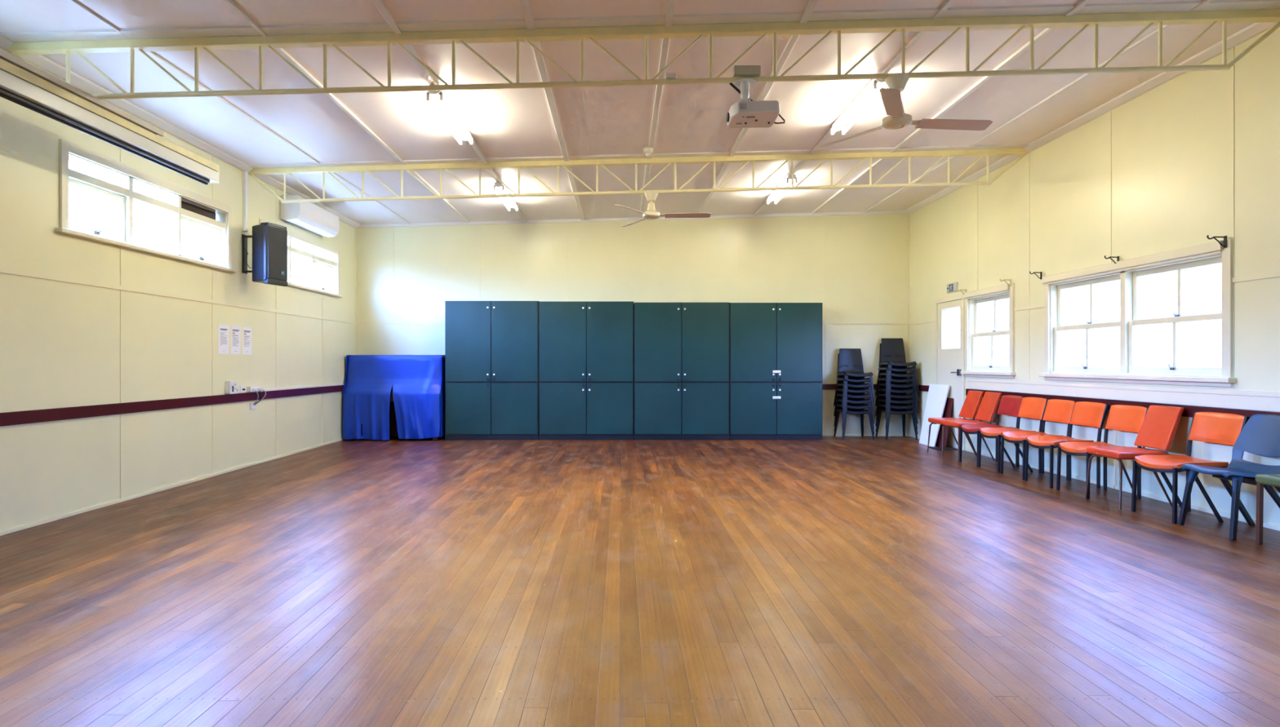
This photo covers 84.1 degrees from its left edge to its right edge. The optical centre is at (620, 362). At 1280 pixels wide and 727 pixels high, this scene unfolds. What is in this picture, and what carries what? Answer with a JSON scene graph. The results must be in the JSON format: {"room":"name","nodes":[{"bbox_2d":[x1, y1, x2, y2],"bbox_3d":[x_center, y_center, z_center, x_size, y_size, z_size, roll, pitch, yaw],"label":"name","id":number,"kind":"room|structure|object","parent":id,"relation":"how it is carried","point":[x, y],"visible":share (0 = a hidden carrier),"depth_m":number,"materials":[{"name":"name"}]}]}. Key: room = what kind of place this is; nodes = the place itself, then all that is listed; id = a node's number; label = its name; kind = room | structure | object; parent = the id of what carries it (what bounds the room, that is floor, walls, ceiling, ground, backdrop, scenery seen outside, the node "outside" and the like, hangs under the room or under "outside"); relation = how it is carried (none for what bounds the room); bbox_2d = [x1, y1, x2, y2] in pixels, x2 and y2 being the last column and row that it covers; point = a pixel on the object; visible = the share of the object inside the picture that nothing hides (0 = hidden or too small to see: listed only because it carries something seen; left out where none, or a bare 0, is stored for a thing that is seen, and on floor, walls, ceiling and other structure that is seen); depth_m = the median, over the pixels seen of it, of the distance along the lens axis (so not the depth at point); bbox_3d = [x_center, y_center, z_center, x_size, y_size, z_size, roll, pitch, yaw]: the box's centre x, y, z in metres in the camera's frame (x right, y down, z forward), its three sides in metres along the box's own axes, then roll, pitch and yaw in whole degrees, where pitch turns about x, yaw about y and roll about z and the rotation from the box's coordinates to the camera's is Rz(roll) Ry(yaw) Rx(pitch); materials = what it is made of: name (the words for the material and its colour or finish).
{"room":"community hall","nodes":[
{"label":"community hall","id":0,"kind":"room"},
{"bbox_2d":[0,48,356,531],"bbox_3d":[-4.370,-0.498,4.980,0.140,3.496,13.440,0,0,0],"label":"wall","id":1,"kind":"structure","parent":0,"point":[60,341],"depth_m":6.25,"materials":[{"name":"beige paint"}]},
{"bbox_2d":[0,69,219,185],"bbox_3d":[-3.716,-1.666,4.673,0.137,0.129,3.545,0,0,0],"label":"projector screen","id":2,"kind":"object","parent":1,"relation":"attached to","point":[14,89],"visible":1,"depth_m":4.97,"materials":[{"name":"grey metal"}]},
{"bbox_2d":[0,57,219,172],"bbox_3d":[-3.695,-1.766,4.680,0.080,0.059,3.560,0,0,0],"label":"batten","id":3,"kind":"object","parent":2,"relation":"on","point":[6,66],"visible":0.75,"depth_m":4.96,"materials":[{"name":"beige wood"}]},
{"bbox_2d":[54,138,236,272],"bbox_3d":[-4.342,-1.355,6.617,0.194,0.720,2.455,0,0,0],"label":"window","id":4,"kind":"structure","parent":1,"relation":"in","point":[183,204],"depth_m":6.32,"materials":[{"name":"beige paint"}]},
{"bbox_2d":[0,385,343,426],"bbox_3d":[-4.289,0.394,4.965,0.022,0.093,13.130,0,0,0],"label":"trim","id":5,"kind":"structure","parent":1,"relation":"attached to","point":[6,419],"depth_m":6.30,"materials":[{"name":"brown wood"}]},
{"bbox_2d":[0,438,343,536],"bbox_3d":[-4.292,1.185,4.980,0.016,0.030,13.160,0,0,0],"label":"baseboard","id":6,"kind":"structure","parent":1,"relation":"attached to","point":[117,501],"depth_m":6.32,"materials":[{"name":"beige"}]},
{"bbox_2d":[0,108,356,498],"bbox_3d":[-4.295,-0.523,4.980,0.009,3.447,13.160,0,0,0],"label":"trim","id":7,"kind":"structure","parent":1,"relation":"attached to","point":[5,270],"depth_m":6.45,"materials":[{"name":"beige"}]},
{"bbox_2d":[0,35,360,228],"bbox_3d":[-4.263,-2.215,4.980,0.075,0.065,13.160,0,0,0],"label":"trim","id":8,"kind":"structure","parent":1,"relation":"attached to","point":[40,61],"depth_m":6.43,"materials":[{"name":"white paint"}]},
{"bbox_2d":[218,324,228,354],"bbox_3d":[-4.298,-0.253,7.680,0.002,0.315,0.200,0,0,0],"label":"notice","id":9,"kind":"object","parent":1,"relation":"attached to","point":[223,329],"visible":1,"depth_m":7.67,"materials":[{"name":"white paper"}]},
{"bbox_2d":[225,381,236,394],"bbox_3d":[-4.269,0.270,7.770,0.060,0.140,0.140,0,0,0],"label":"control box","id":10,"kind":"object","parent":1,"relation":"attached to","point":[230,386],"visible":1,"depth_m":7.71,"materials":[{"name":"white plastic"}]},
{"bbox_2d":[231,325,240,354],"bbox_3d":[-4.298,-0.253,7.920,0.002,0.315,0.200,0,0,0],"label":"notice","id":11,"kind":"object","parent":1,"relation":"attached to","point":[235,331],"visible":1,"depth_m":7.91,"materials":[{"name":"white paper"}]},
{"bbox_2d":[243,171,248,231],"bbox_3d":[-4.284,-1.841,8.098,0.031,0.681,0.055,0,0,0],"label":"cable conduit","id":12,"kind":"object","parent":1,"relation":"attached to","point":[245,173],"visible":1,"depth_m":8.08,"materials":[{"name":"white plastic"}]},
{"bbox_2d":[242,326,251,354],"bbox_3d":[-4.298,-0.253,8.160,0.002,0.315,0.200,0,0,0],"label":"notice","id":13,"kind":"object","parent":1,"relation":"attached to","point":[246,331],"visible":1,"depth_m":8.15,"materials":[{"name":"white paper"}]},
{"bbox_2d":[242,234,252,274],"bbox_3d":[-4.234,-1.240,8.095,0.129,0.440,0.109,0,0,0],"label":"bracket","id":14,"kind":"object","parent":1,"relation":"attached to","point":[245,253],"visible":0.91,"depth_m":8.07,"materials":[{"name":"black metal"}]},
{"bbox_2d":[252,222,287,286],"bbox_3d":[-4.028,-1.228,8.104,0.296,0.687,0.350,0,0,14],"label":"loudspeaker","id":15,"kind":"object","parent":14,"relation":"attached to","point":[269,240],"visible":1,"depth_m":8.00,"materials":[{"name":"black plastic"}]},
{"bbox_2d":[267,226,287,280],"bbox_3d":[-3.902,-1.240,8.073,0.027,0.580,0.308,0,0,14],"label":"grille","id":16,"kind":"object","parent":15,"relation":"attached to","point":[277,235],"depth_m":8.04,"materials":[{"name":"black"}]},
{"bbox_2d":[246,386,262,392],"bbox_3d":[-4.268,0.307,8.290,0.062,0.065,0.280,0,0,0],"label":"board","id":17,"kind":"object","parent":1,"relation":"attached to","point":[252,388],"visible":1,"depth_m":8.23,"materials":[{"name":"white plastic"}]},
{"bbox_2d":[258,218,342,297],"bbox_3d":[-4.342,-1.355,9.617,0.194,0.720,2.455,0,0,0],"label":"window","id":18,"kind":"structure","parent":1,"relation":"in","point":[332,263],"depth_m":9.90,"materials":[{"name":"beige paint"}]},
{"bbox_2d":[262,383,344,391],"bbox_3d":[-4.289,0.334,9.825,0.022,0.024,2.750,0,0,0],"label":"trim","id":19,"kind":"structure","parent":1,"relation":"attached to","point":[326,385],"depth_m":9.51,"materials":[{"name":"white paint"}]},
{"bbox_2d":[280,195,339,237],"bbox_3d":[-4.171,-1.960,9.575,0.258,0.320,1.250,0,0,0],"label":"air conditioner","id":20,"kind":"object","parent":1,"relation":"attached to","point":[309,216],"visible":1,"depth_m":9.31,"materials":[{"name":"white plastic"}]},
{"bbox_2d":[356,228,358,355],"bbox_3d":[-4.291,-0.523,11.551,0.018,3.447,0.018,0,0,0],"label":"trim","id":21,"kind":"structure","parent":1,"relation":"attached to","point":[357,228],"depth_m":11.54,"materials":[{"name":"beige"}]},
{"bbox_2d":[248,148,1028,203],"bbox_3d":[0.200,-2.156,8.190,8.970,0.624,0.080,0,0,0],"label":"roof truss","id":22,"kind":"object","parent":1,"relation":"attached to","point":[997,152],"visible":1,"depth_m":8.17,"materials":[{"name":"beige metal"}]},
{"bbox_2d":[614,191,711,226],"bbox_3d":[0.485,-1.808,8.210,1.099,0.302,1.222,0,0,0],"label":"ceiling fan","id":23,"kind":"object","parent":22,"relation":"hanging from","point":[651,214],"visible":1,"depth_m":8.14,"materials":[{"name":"beige"}]},
{"bbox_2d":[248,143,1028,168],"bbox_3d":[0.200,-2.358,8.140,8.860,0.246,0.200,0,0,0],"label":"trim","id":24,"kind":"structure","parent":1,"relation":"attached to","point":[994,146],"depth_m":8.07,"materials":[{"name":"white paint"}]},
{"bbox_2d":[0,0,1279,42],"bbox_3d":[0.200,-2.358,4.930,8.860,0.246,0.200,0,0,0],"label":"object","id":25,"kind":"structure","parent":1,"relation":"attached to","point":[1230,5],"depth_m":4.87,"materials":[{"name":"white paint"}]},
{"bbox_2d":[5,8,1279,99],"bbox_3d":[0.200,-2.156,4.980,8.970,0.624,0.080,0,0,0],"label":"roof truss","id":26,"kind":"object","parent":1,"relation":"attached to","point":[1213,17],"visible":0.94,"depth_m":4.96,"materials":[{"name":"beige metal"}]},
{"bbox_2d":[0,48,164,136],"bbox_3d":[-3.678,-1.826,4.280,0.065,0.041,2.760,0,0,0],"label":"bar","id":27,"kind":"object","parent":26,"relation":"attached to","point":[5,55],"visible":0.77,"depth_m":4.74,"materials":[{"name":"beige wood"}]},
{"bbox_2d":[732,65,760,77],"bbox_3d":[0.882,-2.040,4.980,0.185,0.062,0.090,0,0,0],"label":"junction box","id":28,"kind":"object","parent":26,"relation":"attached to","point":[738,70],"visible":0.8,"depth_m":4.93,"materials":[{"name":"beige metal"}]},
{"bbox_2d":[726,78,780,128],"bbox_3d":[0.918,-1.819,4.955,0.348,0.295,0.270,0,0,0],"label":"projector","id":29,"kind":"object","parent":26,"relation":"hanging from","point":[744,113],"visible":1,"depth_m":4.90,"materials":[{"name":"white plastic"}]},
{"bbox_2d":[815,73,992,147],"bbox_3d":[2.066,-1.824,4.953,1.112,0.354,1.220,0,0,0],"label":"ceiling fan","id":30,"kind":"object","parent":26,"relation":"hanging from","point":[896,119],"visible":1,"depth_m":4.96,"materials":[{"name":"beige metal"}]},
{"bbox_2d":[0,0,1253,224],"bbox_3d":[0.200,-2.415,4.980,9.280,0.343,13.440,0,0,0],"label":"ceiling","id":31,"kind":"structure","parent":0,"point":[614,120],"depth_m":6.32,"materials":[{"name":"paint"}]},
{"bbox_2d":[426,90,472,145],"bbox_3d":[-1.549,-2.236,6.500,0.142,0.108,1.240,-2,0,0],"label":"fluorescent light","id":32,"kind":"object","parent":31,"relation":"attached to","point":[439,97],"visible":0.98,"depth_m":6.36,"materials":[{"name":"white plastic"}]},
{"bbox_2d":[493,182,517,211],"bbox_3d":[-1.549,-2.236,9.600,0.142,0.108,1.240,-2,0,0],"label":"fluorescent light","id":33,"kind":"object","parent":31,"relation":"attached to","point":[500,187],"visible":0.99,"depth_m":9.45,"materials":[{"name":"white plastic"}]},
{"bbox_2d":[766,173,797,204],"bbox_3d":[2.171,-2.333,9.600,0.142,0.108,1.240,-2,0,0],"label":"fluorescent light","id":34,"kind":"object","parent":31,"relation":"attached to","point":[787,180],"visible":0.98,"depth_m":9.51,"materials":[{"name":"white plastic"}]},
{"bbox_2d":[831,79,888,135],"bbox_3d":[2.171,-2.333,6.500,0.142,0.108,1.240,-2,0,0],"label":"fluorescent light","id":35,"kind":"object","parent":31,"relation":"attached to","point":[873,86],"visible":0.84,"depth_m":6.42,"materials":[{"name":"white plastic"}]},
{"bbox_2d":[358,213,907,434],"bbox_3d":[0.200,-0.616,11.630,9.000,3.733,0.140,0,0,0],"label":"wall","id":36,"kind":"structure","parent":0,"point":[782,260],"depth_m":11.56,"materials":[{"name":"beige paint"}]},
{"bbox_2d":[70,0,410,224],"bbox_3d":[-3.420,-2.262,4.965,0.014,0.016,13.130,0,0,0],"label":"trim","id":37,"kind":"structure","parent":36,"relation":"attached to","point":[76,2],"depth_m":6.07,"materials":[{"name":"white paint"}]},
{"bbox_2d":[222,0,469,222],"bbox_3d":[-2.480,-2.283,4.965,0.035,0.023,13.130,0,0,0],"label":"trim","id":38,"kind":"structure","parent":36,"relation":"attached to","point":[230,3],"depth_m":6.06,"materials":[{"name":"white paint"}]},
{"bbox_2d":[372,0,526,222],"bbox_3d":[-1.550,-2.306,4.965,0.050,0.028,13.130,0,0,0],"label":"trim","id":39,"kind":"structure","parent":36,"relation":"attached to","point":[380,6],"depth_m":5.37,"materials":[{"name":"white paint"}]},
{"bbox_2d":[519,0,584,220],"bbox_3d":[-0.620,-2.329,4.965,0.055,0.030,13.130,0,0,0],"label":"trim","id":40,"kind":"structure","parent":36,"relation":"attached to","point":[525,4],"depth_m":6.15,"materials":[{"name":"white paint"}]},
{"bbox_2d":[358,210,907,227],"bbox_3d":[0.200,-2.340,11.545,9.000,0.286,0.030,0,0,0],"label":"trim","id":41,"kind":"structure","parent":36,"relation":"attached to","point":[876,212],"depth_m":11.53,"materials":[{"name":"white paint"}]},
{"bbox_2d":[357,215,908,434],"bbox_3d":[0.200,-0.624,11.556,9.000,3.647,0.009,0,0,0],"label":"trim","id":42,"kind":"structure","parent":36,"relation":"attached to","point":[393,322],"depth_m":11.56,"materials":[{"name":"beige"}]},
{"bbox_2d":[639,0,675,218],"bbox_3d":[0.330,-2.355,4.965,0.050,0.028,13.130,0,0,0],"label":"trim","id":43,"kind":"structure","parent":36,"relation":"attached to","point":[670,3],"depth_m":6.11,"materials":[{"name":"white paint"}]},
{"bbox_2d":[698,0,818,213],"bbox_3d":[1.270,-2.379,4.965,0.050,0.028,13.130,0,0,0],"label":"trim","id":44,"kind":"structure","parent":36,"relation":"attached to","point":[811,4],"depth_m":5.98,"materials":[{"name":"white paint"}]},
{"bbox_2d":[754,0,955,215],"bbox_3d":[2.190,-2.405,4.965,0.040,0.025,13.130,0,0,0],"label":"trim","id":45,"kind":"structure","parent":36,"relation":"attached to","point":[944,6],"depth_m":5.59,"materials":[{"name":"white paint"}]},
{"bbox_2d":[822,434,908,436],"bbox_3d":[0.200,1.185,11.552,9.000,0.030,0.016,0,0,0],"label":"baseboard","id":46,"kind":"structure","parent":36,"relation":"attached to","point":[824,435],"depth_m":11.54,"materials":[{"name":"beige"}]},
{"bbox_2d":[822,384,908,389],"bbox_3d":[0.215,0.394,11.549,8.970,0.088,0.022,0,0,0],"label":"trim","id":47,"kind":"structure","parent":36,"relation":"attached to","point":[824,386],"depth_m":11.54,"materials":[{"name":"brown wood"}]},
{"bbox_2d":[811,0,1091,213],"bbox_3d":[3.120,-2.429,4.965,0.045,0.026,13.130,0,0,0],"label":"trim","id":48,"kind":"structure","parent":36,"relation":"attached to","point":[1082,3],"depth_m":6.30,"materials":[{"name":"white paint"}]},
{"bbox_2d":[863,0,1211,212],"bbox_3d":[3.970,-2.453,4.965,0.030,0.022,13.130,0,0,0],"label":"trim","id":49,"kind":"structure","parent":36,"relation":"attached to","point":[1204,2],"depth_m":6.56,"materials":[{"name":"white paint"}]},
{"bbox_2d":[0,436,1279,726],"bbox_3d":[0.200,1.275,4.980,9.280,0.150,13.440,0,0,0],"label":"floor","id":50,"kind":"structure","parent":0,"point":[830,581],"depth_m":3.68,"materials":[{"name":"brown wood"}]},
{"bbox_2d":[346,386,444,440],"bbox_3d":[-3.520,0.555,11.200,1.420,1.290,0.620,0,0,0],"label":"upright piano","id":51,"kind":"object","parent":50,"relation":"on","point":[393,422],"visible":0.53,"depth_m":11.04,"materials":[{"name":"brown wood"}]},
{"bbox_2d":[342,355,444,440],"bbox_3d":[-3.521,0.534,11.165,1.522,1.310,0.704,0,0,0],"label":"cloth cover","id":52,"kind":"object","parent":51,"relation":"on","point":[417,382],"visible":0.98,"depth_m":10.87,"materials":[{"name":"blue fabric"}]},
{"bbox_2d":[444,301,538,439],"bbox_3d":[-1.998,0.121,11.242,1.449,2.158,0.585,0,0,0],"label":"storage cabinet","id":53,"kind":"object","parent":50,"relation":"on","point":[491,348],"visible":0.98,"depth_m":10.98,"materials":[{"name":"teal wood"}]},
{"bbox_2d":[538,301,633,439],"bbox_3d":[-0.532,0.125,11.242,1.469,2.150,0.585,0,0,0],"label":"storage cabinet","id":54,"kind":"object","parent":50,"relation":"on","point":[586,348],"visible":1,"depth_m":10.98,"materials":[{"name":"teal wood"}]},
{"bbox_2d":[633,302,729,439],"bbox_3d":[0.948,0.133,11.242,1.479,2.135,0.585,0,0,0],"label":"storage cabinet","id":55,"kind":"object","parent":50,"relation":"on","point":[682,350],"visible":1,"depth_m":10.98,"materials":[{"name":"teal wood"}]},
{"bbox_2d":[729,302,822,439],"bbox_3d":[2.411,0.135,11.242,1.436,2.130,0.585,0,0,0],"label":"storage cabinet","id":56,"kind":"object","parent":50,"relation":"on","point":[776,348],"visible":0.99,"depth_m":10.98,"materials":[{"name":"teal wood"}]},
{"bbox_2d":[833,407,874,439],"bbox_3d":[3.700,0.778,11.280,0.496,0.845,0.496,0,0,0],"label":"plastic chair","id":57,"kind":"object","parent":50,"relation":"on","point":[853,411],"visible":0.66,"depth_m":11.36,"materials":[{"name":"black plastic"}]},
{"bbox_2d":[834,401,874,434],"bbox_3d":[3.701,0.695,11.278,0.496,0.845,0.496,0,0,0],"label":"plastic chair","id":58,"kind":"object","parent":57,"relation":"on","point":[850,406],"visible":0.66,"depth_m":11.06,"materials":[{"name":"black"}]},
{"bbox_2d":[833,393,874,429],"bbox_3d":[3.697,0.611,11.276,0.496,0.845,0.496,0,0,0],"label":"plastic chair","id":59,"kind":"object","parent":58,"relation":"on","point":[854,401],"visible":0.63,"depth_m":11.06,"materials":[{"name":"black"}]},
{"bbox_2d":[834,391,875,423],"bbox_3d":[3.704,0.527,11.274,0.496,0.845,0.496,0,0,0],"label":"plastic chair","id":60,"kind":"object","parent":59,"relation":"on","point":[851,395],"visible":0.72,"depth_m":11.05,"materials":[{"name":"black"}]},
{"bbox_2d":[833,386,874,418],"bbox_3d":[3.694,0.444,11.272,0.496,0.845,0.496,0,0,0],"label":"plastic chair","id":61,"kind":"object","parent":60,"relation":"on","point":[855,390],"visible":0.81,"depth_m":11.05,"materials":[{"name":"black"}]},
{"bbox_2d":[835,380,875,413],"bbox_3d":[3.708,0.360,11.270,0.496,0.845,0.496,0,0,0],"label":"plastic chair","id":62,"kind":"object","parent":61,"relation":"on","point":[852,384],"visible":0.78,"depth_m":11.05,"materials":[{"name":"black"}]},
{"bbox_2d":[833,353,874,408],"bbox_3d":[3.691,0.277,11.268,0.496,0.845,0.496,0,0,0],"label":"plastic chair","id":63,"kind":"object","parent":62,"relation":"on","point":[856,380],"visible":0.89,"depth_m":11.06,"materials":[{"name":"black plastic"}]},
{"bbox_2d":[835,348,875,402],"bbox_3d":[3.711,0.194,11.266,0.496,0.845,0.496,0,0,0],"label":"plastic chair","id":64,"kind":"object","parent":63,"relation":"on","point":[850,357],"visible":0.99,"depth_m":11.45,"materials":[{"name":"black plastic"}]},
{"bbox_2d":[875,407,917,439],"bbox_3d":[4.375,0.778,11.280,0.496,0.845,0.496,0,0,0],"label":"plastic chair","id":65,"kind":"object","parent":50,"relation":"on","point":[896,411],"visible":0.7,"depth_m":11.36,"materials":[{"name":"black plastic"}]},
{"bbox_2d":[875,401,917,434],"bbox_3d":[4.377,0.695,11.278,0.496,0.845,0.496,0,0,0],"label":"plastic chair","id":66,"kind":"object","parent":65,"relation":"on","point":[893,406],"visible":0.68,"depth_m":11.06,"materials":[{"name":"black plastic"}]},
{"bbox_2d":[875,396,917,429],"bbox_3d":[4.372,0.611,11.276,0.496,0.845,0.496,0,0,0],"label":"plastic chair","id":67,"kind":"object","parent":66,"relation":"on","point":[897,401],"visible":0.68,"depth_m":11.06,"materials":[{"name":"black"}]},
{"bbox_2d":[875,391,918,423],"bbox_3d":[4.380,0.527,11.274,0.496,0.845,0.496,0,0,0],"label":"plastic chair","id":68,"kind":"object","parent":67,"relation":"on","point":[894,395],"visible":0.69,"depth_m":11.05,"materials":[{"name":"black"}]},
{"bbox_2d":[875,386,917,418],"bbox_3d":[4.369,0.444,11.272,0.496,0.845,0.496,0,0,0],"label":"plastic chair","id":69,"kind":"object","parent":68,"relation":"on","point":[898,390],"visible":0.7,"depth_m":11.06,"materials":[{"name":"black"}]},
{"bbox_2d":[879,380,918,413],"bbox_3d":[4.383,0.360,11.270,0.496,0.845,0.496,0,0,0],"label":"plastic chair","id":70,"kind":"object","parent":69,"relation":"on","point":[895,384],"visible":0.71,"depth_m":11.05,"materials":[{"name":"black"}]},
{"bbox_2d":[875,375,917,408],"bbox_3d":[4.366,0.277,11.268,0.496,0.845,0.496,0,0,0],"label":"plastic chair","id":71,"kind":"object","parent":70,"relation":"on","point":[900,380],"visible":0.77,"depth_m":11.05,"materials":[{"name":"black"}]},
{"bbox_2d":[876,367,919,402],"bbox_3d":[4.386,0.194,11.266,0.496,0.845,0.496,0,0,0],"label":"plastic chair","id":72,"kind":"object","parent":71,"relation":"on","point":[896,374],"visible":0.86,"depth_m":11.04,"materials":[{"name":"black plastic"}]},
{"bbox_2d":[875,343,917,396],"bbox_3d":[4.363,0.110,11.264,0.496,0.845,0.496,0,0,0],"label":"plastic chair","id":73,"kind":"object","parent":72,"relation":"on","point":[894,368],"visible":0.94,"depth_m":11.05,"materials":[{"name":"black plastic"}]},
{"bbox_2d":[876,337,919,391],"bbox_3d":[4.388,0.026,11.262,0.496,0.845,0.496,0,0,0],"label":"plastic chair","id":74,"kind":"object","parent":73,"relation":"on","point":[891,348],"visible":1,"depth_m":11.44,"materials":[{"name":"black plastic"}]},
{"bbox_2d":[919,384,950,446],"bbox_3d":[4.550,0.759,10.350,0.221,0.879,0.620,0,0,0],"label":"panel","id":75,"kind":"object","parent":50,"relation":"on","point":[937,395],"visible":0.93,"depth_m":10.32,"materials":[{"name":"white laminate"}]},
{"bbox_2d":[935,397,953,448],"bbox_3d":[4.602,0.850,10.090,0.164,0.699,0.380,0,0,0],"label":"leaning board","id":76,"kind":"object","parent":50,"relation":"on","point":[948,408],"visible":0.43,"depth_m":10.05,"materials":[{"name":"red"}]},
{"bbox_2d":[927,390,983,456],"bbox_3d":[4.402,0.787,9.300,0.583,0.833,0.451,0,0,0],"label":"padded chair","id":77,"kind":"object","parent":50,"relation":"on","point":[969,410],"visible":0.75,"depth_m":9.27,"materials":[{"name":"orange leather"}]},
{"bbox_2d":[941,391,1001,461],"bbox_3d":[4.402,0.787,8.870,0.583,0.833,0.451,0,0,0],"label":"padded chair","id":78,"kind":"object","parent":50,"relation":"on","point":[986,411],"visible":0.74,"depth_m":8.82,"materials":[{"name":"orange leather"}]},
{"bbox_2d":[959,395,1023,466],"bbox_3d":[4.377,0.795,8.378,0.596,0.810,0.493,0,0,0],"label":"chair","id":79,"kind":"object","parent":50,"relation":"on","point":[1009,405],"visible":0.75,"depth_m":8.42,"materials":[{"name":"leather"}]},
{"bbox_2d":[977,397,1047,473],"bbox_3d":[4.377,0.797,7.928,0.596,0.815,0.493,0,0,0],"label":"chair","id":80,"kind":"object","parent":50,"relation":"on","point":[1030,407],"visible":0.73,"depth_m":7.93,"materials":[{"name":"orange plastic"}]},
{"bbox_2d":[1000,399,1076,480],"bbox_3d":[4.377,0.795,7.452,0.596,0.810,0.493,0,0,0],"label":"chair","id":81,"kind":"object","parent":50,"relation":"on","point":[1059,411],"visible":0.74,"depth_m":7.48,"materials":[{"name":"orange plastic"}]},
{"bbox_2d":[1024,401,1109,488],"bbox_3d":[4.377,0.795,6.988,0.596,0.810,0.493,0,0,0],"label":"chair","id":82,"kind":"object","parent":50,"relation":"on","point":[1089,414],"visible":0.84,"depth_m":6.96,"materials":[{"name":"orange leather"}]},
{"bbox_2d":[1056,404,1148,499],"bbox_3d":[4.377,0.795,6.458,0.596,0.810,0.493,0,0,0],"label":"chair","id":83,"kind":"object","parent":50,"relation":"on","point":[1126,418],"visible":0.69,"depth_m":6.50,"materials":[{"name":"orange plastic"}]},
{"bbox_2d":[1084,404,1183,509],"bbox_3d":[4.372,0.787,6.020,0.583,0.833,0.451,0,0,0],"label":"padded chair","id":84,"kind":"object","parent":50,"relation":"on","point":[1159,426],"visible":0.92,"depth_m":5.97,"materials":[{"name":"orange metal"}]},
{"bbox_2d":[1131,412,1249,524],"bbox_3d":[4.392,0.797,5.498,0.596,0.815,0.493,0,0,0],"label":"chair","id":85,"kind":"object","parent":50,"relation":"on","point":[1224,428],"visible":0.84,"depth_m":5.48,"materials":[{"name":"orange plastic"}]},
{"bbox_2d":[1177,413,1279,540],"bbox_3d":[4.406,0.789,5.020,0.563,0.836,0.472,0,0,0],"label":"shell chair","id":86,"kind":"object","parent":50,"relation":"on","point":[1260,435],"visible":0.96,"depth_m":5.08,"materials":[{"name":"blue plastic"}]},
{"bbox_2d":[1187,470,1199,483],"bbox_3d":[4.208,0.822,5.196,0.079,0.126,0.073,0,0,0],"label":"socket","id":87,"kind":"object","parent":86,"relation":"attached to","point":[1192,475],"depth_m":5.19,"materials":[{"name":"blue plastic"}]},
{"bbox_2d":[1231,475,1243,492],"bbox_3d":[4.208,0.822,4.844,0.079,0.126,0.073,0,0,0],"label":"socket","id":88,"kind":"object","parent":86,"relation":"attached to","point":[1237,480],"depth_m":4.82,"materials":[{"name":"blue plastic"}]},
{"bbox_2d":[1255,474,1279,545],"bbox_3d":[4.482,0.789,4.490,0.581,0.837,0.419,0,0,0],"label":"padded chair","id":89,"kind":"object","parent":50,"relation":"on","point":[1272,480],"visible":1,"depth_m":4.67,"materials":[{"name":"green plastic"}]},
{"bbox_2d":[909,26,1279,526],"bbox_3d":[4.770,-0.616,4.980,0.140,3.732,13.440,0,0,0],"label":"wall","id":90,"kind":"structure","parent":0,"point":[1171,143],"depth_m":6.48,"materials":[{"name":"beige paint"}]},
{"bbox_2d":[907,213,909,436],"bbox_3d":[4.691,-0.641,11.551,0.018,3.683,0.018,0,0,0],"label":"trim","id":91,"kind":"structure","parent":90,"relation":"attached to","point":[908,214],"depth_m":11.54,"materials":[{"name":"beige"}]},
{"bbox_2d":[934,293,965,450],"bbox_3d":[4.670,0.130,10.115,0.112,2.140,0.890,0,0,0],"label":"door","id":92,"kind":"structure","parent":90,"relation":"in","point":[948,362],"depth_m":10.03,"materials":[{"name":"beige paint"}]},
{"bbox_2d":[946,282,958,293],"bbox_3d":[4.684,-1.062,10.030,0.031,0.125,0.300,0,0,0],"label":"exit sign","id":93,"kind":"object","parent":90,"relation":"attached to","point":[951,287],"visible":0.93,"depth_m":10.01,"materials":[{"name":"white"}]},
{"bbox_2d":[960,283,1016,378],"bbox_3d":[4.737,-0.380,9.055,0.204,1.140,1.250,0,0,0],"label":"window","id":94,"kind":"structure","parent":90,"relation":"in","point":[972,300],"depth_m":9.21,"materials":[{"name":"beige paint"}]},
{"bbox_2d":[905,22,1277,213],"bbox_3d":[4.662,-2.450,4.980,0.075,0.065,13.160,0,0,0],"label":"trim","id":95,"kind":"structure","parent":90,"relation":"attached to","point":[1254,29],"depth_m":6.62,"materials":[{"name":"white paint"}]},
{"bbox_2d":[908,47,1279,388],"bbox_3d":[4.696,-0.641,4.980,0.009,3.683,13.160,0,0,0],"label":"trim","id":96,"kind":"structure","parent":90,"relation":"attached to","point":[1274,274],"depth_m":5.45,"materials":[{"name":"beige"}]},
{"bbox_2d":[965,388,1279,417],"bbox_3d":[4.689,0.401,4.010,0.022,0.094,11.220,0,0,0],"label":"trim","id":97,"kind":"structure","parent":90,"relation":"attached to","point":[1188,411],"depth_m":6.36,"materials":[{"name":"brown wood"}]},
{"bbox_2d":[966,377,1279,412],"bbox_3d":[4.694,0.281,4.010,0.012,0.142,11.220,0,0,0],"label":"trim","id":98,"kind":"structure","parent":90,"relation":"attached to","point":[1233,399],"depth_m":6.33,"materials":[{"name":"beige paint"}]},
{"bbox_2d":[966,448,1279,531],"bbox_3d":[4.692,1.183,4.010,0.016,0.035,11.220,0,0,0],"label":"baseboard","id":99,"kind":"structure","parent":90,"relation":"attached to","point":[1265,525],"depth_m":6.30,"materials":[{"name":"beige"}]},
{"bbox_2d":[1038,239,1236,387],"bbox_3d":[4.737,-0.380,6.640,0.204,1.140,2.460,0,0,0],"label":"window","id":100,"kind":"structure","parent":90,"relation":"in","point":[1129,272],"depth_m":6.54,"materials":[{"name":"beige paint"}]},
{"bbox_2d":[1206,235,1226,248],"bbox_3d":[4.602,-0.936,5.480,0.146,0.098,0.024,0,0,0],"label":"curtain bracket","id":101,"kind":"object","parent":100,"relation":"attached to","point":[1224,245],"visible":1,"depth_m":5.48,"materials":[{"name":"black metal"}]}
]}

